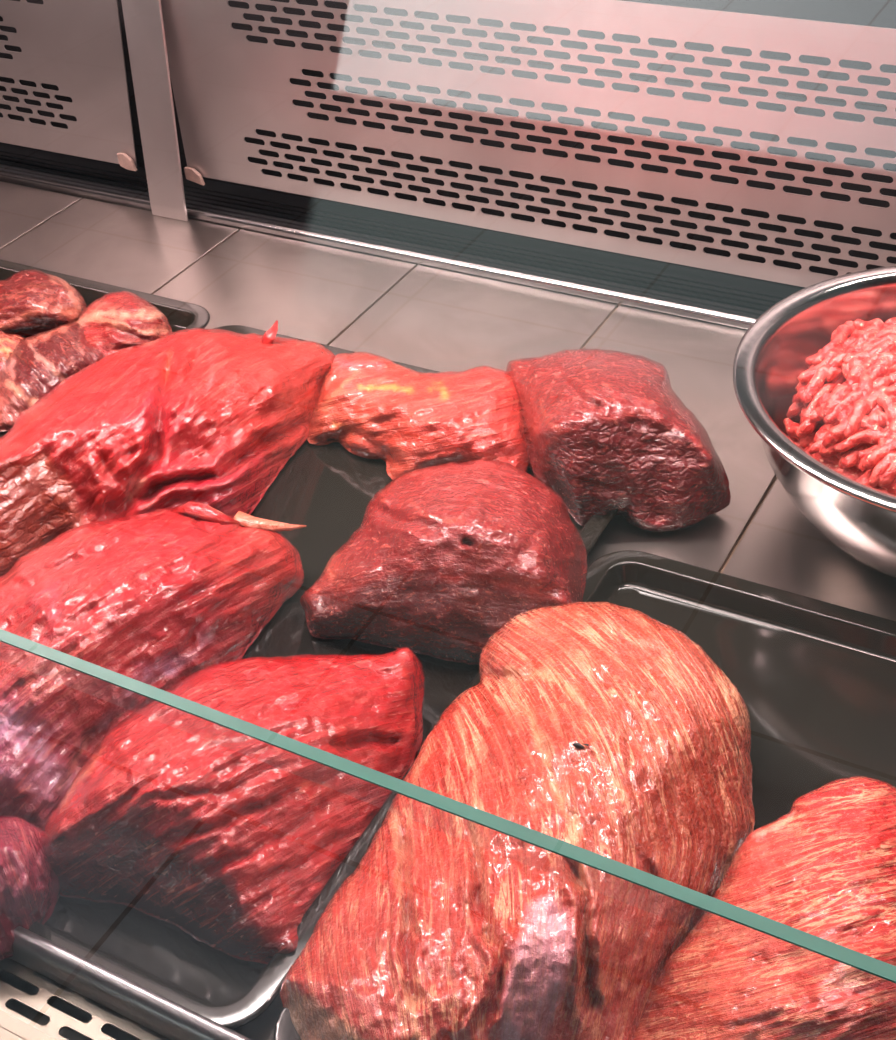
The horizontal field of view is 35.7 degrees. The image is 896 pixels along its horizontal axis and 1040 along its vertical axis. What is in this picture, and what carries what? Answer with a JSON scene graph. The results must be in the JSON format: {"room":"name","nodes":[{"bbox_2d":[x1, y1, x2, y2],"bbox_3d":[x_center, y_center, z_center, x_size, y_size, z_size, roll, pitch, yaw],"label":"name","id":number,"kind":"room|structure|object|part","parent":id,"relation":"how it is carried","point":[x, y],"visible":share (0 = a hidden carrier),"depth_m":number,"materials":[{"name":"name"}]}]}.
{"room":"food shop","nodes":[
{"label":"food shop","id":0,"kind":"room"},
{"bbox_3d":[-0.819,1.621,0.451,8.000,0.100,6.400,16,42,24],"label":"floor","id":1,"kind":"structure","parent":0,"visible":0},
{"bbox_2d":[0,0,895,1039],"bbox_3d":[0.048,0.164,1.177,3.200,1.189,1.050,16,42,24],"label":"refrigerated display case","id":2,"kind":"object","parent":1,"relation":"on","point":[432,294],"depth_m":1.24,"materials":[{"name":"metal"}]},
{"bbox_2d":[0,0,136,170],"bbox_3d":[-0.599,-0.521,1.481,0.674,0.219,0.007,16,42,24],"label":"perforated panel","id":3,"kind":"object","parent":2,"relation":"attached to","point":[74,46],"visible":1,"depth_m":1.39,"materials":[{"name":"metal"}]},
{"bbox_2d":[0,259,209,436],"bbox_3d":[-0.541,-0.091,1.136,0.512,0.018,0.520,16,42,24],"label":"serving tray","id":4,"kind":"object","parent":2,"relation":"on","point":[181,315],"visible":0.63,"depth_m":1.23,"materials":[{"name":"black metal"}]},
{"bbox_2d":[0,331,24,368],"bbox_3d":[-0.399,-0.137,1.166,0.087,0.028,0.087,1,38,7],"label":"steak","id":5,"kind":"object","parent":4,"relation":"on","point":[8,342],"visible":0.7,"depth_m":1.15,"materials":[{"name":"red food"}]},
{"bbox_2d":[0,269,86,335],"bbox_3d":[-0.391,-0.195,1.230,0.142,0.040,0.096,-2,38,3],"label":"steak","id":6,"kind":"object","parent":4,"relation":"on","point":[33,301],"visible":0.97,"depth_m":1.20,"materials":[{"name":"red food"}]},
{"bbox_2d":[0,323,104,432],"bbox_3d":[-0.348,-0.117,1.129,0.150,0.036,0.105,-23,41,-22],"label":"steak","id":7,"kind":"object","parent":4,"relation":"on","point":[38,363],"visible":0.77,"depth_m":1.11,"materials":[{"name":"red food"}]},
{"bbox_2d":[72,291,171,355],"bbox_3d":[-0.280,-0.168,1.187,0.076,0.037,0.103,-31,45,-30],"label":"steak","id":8,"kind":"object","parent":4,"relation":"on","point":[115,321],"visible":0.7,"depth_m":1.17,"materials":[{"name":"red food"}]},
{"bbox_2d":[0,926,250,1039],"bbox_3d":[-0.113,0.269,0.652,2.600,0.050,0.056,16,42,24],"label":"grille","id":9,"kind":"object","parent":2,"relation":"attached to","point":[33,1006],"depth_m":0.68,"materials":[{"name":"metal"}]},
{"bbox_3d":[-0.106,0.247,0.654,2.600,0.020,0.009,16,42,24],"label":"polished strip","id":10,"kind":"part","parent":9,"relation":"part of","materials":[{"name":"silver metal"}]},
{"bbox_2d":[0,629,895,982],"bbox_3d":[-0.132,0.155,0.543,2.600,0.297,0.004,16,42,24],"label":"glass","id":11,"kind":"object","parent":9,"relation":"on","point":[868,964],"visible":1,"depth_m":0.38,"materials":[{"name":"glass"}]},
{"bbox_2d":[121,0,187,220],"bbox_3d":[-0.283,-0.452,1.294,0.045,0.360,0.029,16,42,24],"label":"upright post","id":12,"kind":"object","parent":2,"relation":"on","point":[143,19],"visible":1,"depth_m":1.33,"materials":[{"name":"metal"}]},
{"bbox_2d":[28,325,617,1029],"bbox_3d":[-0.146,0.044,0.922,0.414,0.018,0.556,16,42,24],"label":"serving tray","id":13,"kind":"object","parent":2,"relation":"on","point":[328,489],"visible":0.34,"depth_m":0.77,"materials":[{"name":"black metal"}]},
{"bbox_2d":[0,816,60,960],"bbox_3d":[-0.239,0.185,0.716,0.072,0.053,0.092,-12,38,-9],"label":"beef roast","id":14,"kind":"object","parent":13,"relation":"on","point":[30,890],"visible":0.96,"depth_m":0.70,"materials":[{"name":"red food"}]},
{"bbox_2d":[0,501,305,830],"bbox_3d":[-0.239,0.057,0.849,0.193,0.091,0.297,16,42,24],"label":"beef roast","id":15,"kind":"object","parent":13,"relation":"on","point":[158,598],"visible":0.85,"depth_m":0.81,"materials":[{"name":"red food"}]},
{"bbox_2d":[0,320,334,575],"bbox_3d":[-0.227,-0.070,1.014,0.343,0.087,0.218,-18,40,-16],"label":"beef roast","id":16,"kind":"object","parent":13,"relation":"on","point":[211,417],"visible":0.85,"depth_m":0.96,"materials":[{"name":"red food"}]},
{"bbox_2d":[42,647,424,963],"bbox_3d":[-0.109,0.120,0.759,0.166,0.086,0.212,16,42,24],"label":"beef roast","id":17,"kind":"object","parent":13,"relation":"on","point":[225,837],"visible":0.98,"depth_m":0.71,"materials":[{"name":"red food"}]},
{"bbox_2d":[307,352,528,479],"bbox_3d":[-0.022,-0.086,1.038,0.201,0.057,0.127,16,42,24],"label":"beef roast","id":18,"kind":"object","parent":13,"relation":"on","point":[374,406],"visible":0.87,"depth_m":1.01,"materials":[{"name":"red food"}]},
{"bbox_2d":[300,460,586,664],"bbox_3d":[0.009,0.011,0.882,0.175,0.092,0.162,16,42,24],"label":"beef roast","id":19,"kind":"object","parent":13,"relation":"on","point":[440,558],"visible":0.92,"depth_m":0.84,"materials":[{"name":"red food"}]},
{"bbox_2d":[505,348,730,531],"bbox_3d":[0.115,-0.078,0.987,0.126,0.090,0.190,-10,38,-7],"label":"beef roast","id":20,"kind":"object","parent":13,"relation":"on","point":[606,431],"visible":0.98,"depth_m":0.93,"materials":[{"name":"red food"}]},
{"bbox_2d":[161,0,895,286],"bbox_3d":[0.296,-0.266,1.062,1.284,0.221,0.007,16,42,24],"label":"perforated panel","id":21,"kind":"object","parent":2,"relation":"attached to","point":[227,86],"visible":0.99,"depth_m":1.16,"materials":[{"name":"metal"}]},
{"bbox_2d":[273,550,895,1039],"bbox_3d":[0.205,0.193,0.694,0.453,0.018,0.414,16,42,24],"label":"serving tray","id":22,"kind":"object","parent":2,"relation":"on","point":[815,679],"visible":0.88,"depth_m":0.84,"materials":[{"name":"black metal"}]},
{"bbox_2d":[280,602,754,1039],"bbox_3d":[0.047,0.147,0.701,0.184,0.095,0.330,16,42,24],"label":"marbled roast","id":23,"kind":"object","parent":22,"relation":"on","point":[448,926],"visible":0.98,"depth_m":0.66,"materials":[{"name":"red food"}]},
{"bbox_2d":[573,743,588,748],"bbox_3d":[0.064,0.110,0.677,0.008,0.003,0.003,6,39,13],"label":"black fly","id":24,"kind":"object","parent":23,"relation":"on","point":[577,745],"visible":1,"depth_m":0.68},
{"bbox_2d":[632,776,895,1039],"bbox_3d":[0.180,0.192,0.628,0.178,0.096,0.212,16,42,24],"label":"marbled roast","id":25,"kind":"object","parent":22,"relation":"on","point":[825,869],"visible":0.95,"depth_m":0.61,"materials":[{"name":"red food"}]},
{"bbox_2d":[733,266,895,578],"bbox_3d":[0.338,-0.044,0.906,0.307,0.114,0.307,16,42,24],"label":"mixing bowl","id":26,"kind":"object","parent":2,"relation":"on","point":[859,518],"visible":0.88,"depth_m":0.90,"materials":[{"name":"metal"}]},
{"bbox_2d":[783,317,895,495],"bbox_3d":[0.333,-0.070,0.891,0.227,0.098,0.226,18,43,27],"label":"beef","id":27,"kind":"object","parent":26,"relation":"in","point":[844,403],"visible":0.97,"depth_m":0.87,"materials":[{"name":"food"}]}
]}

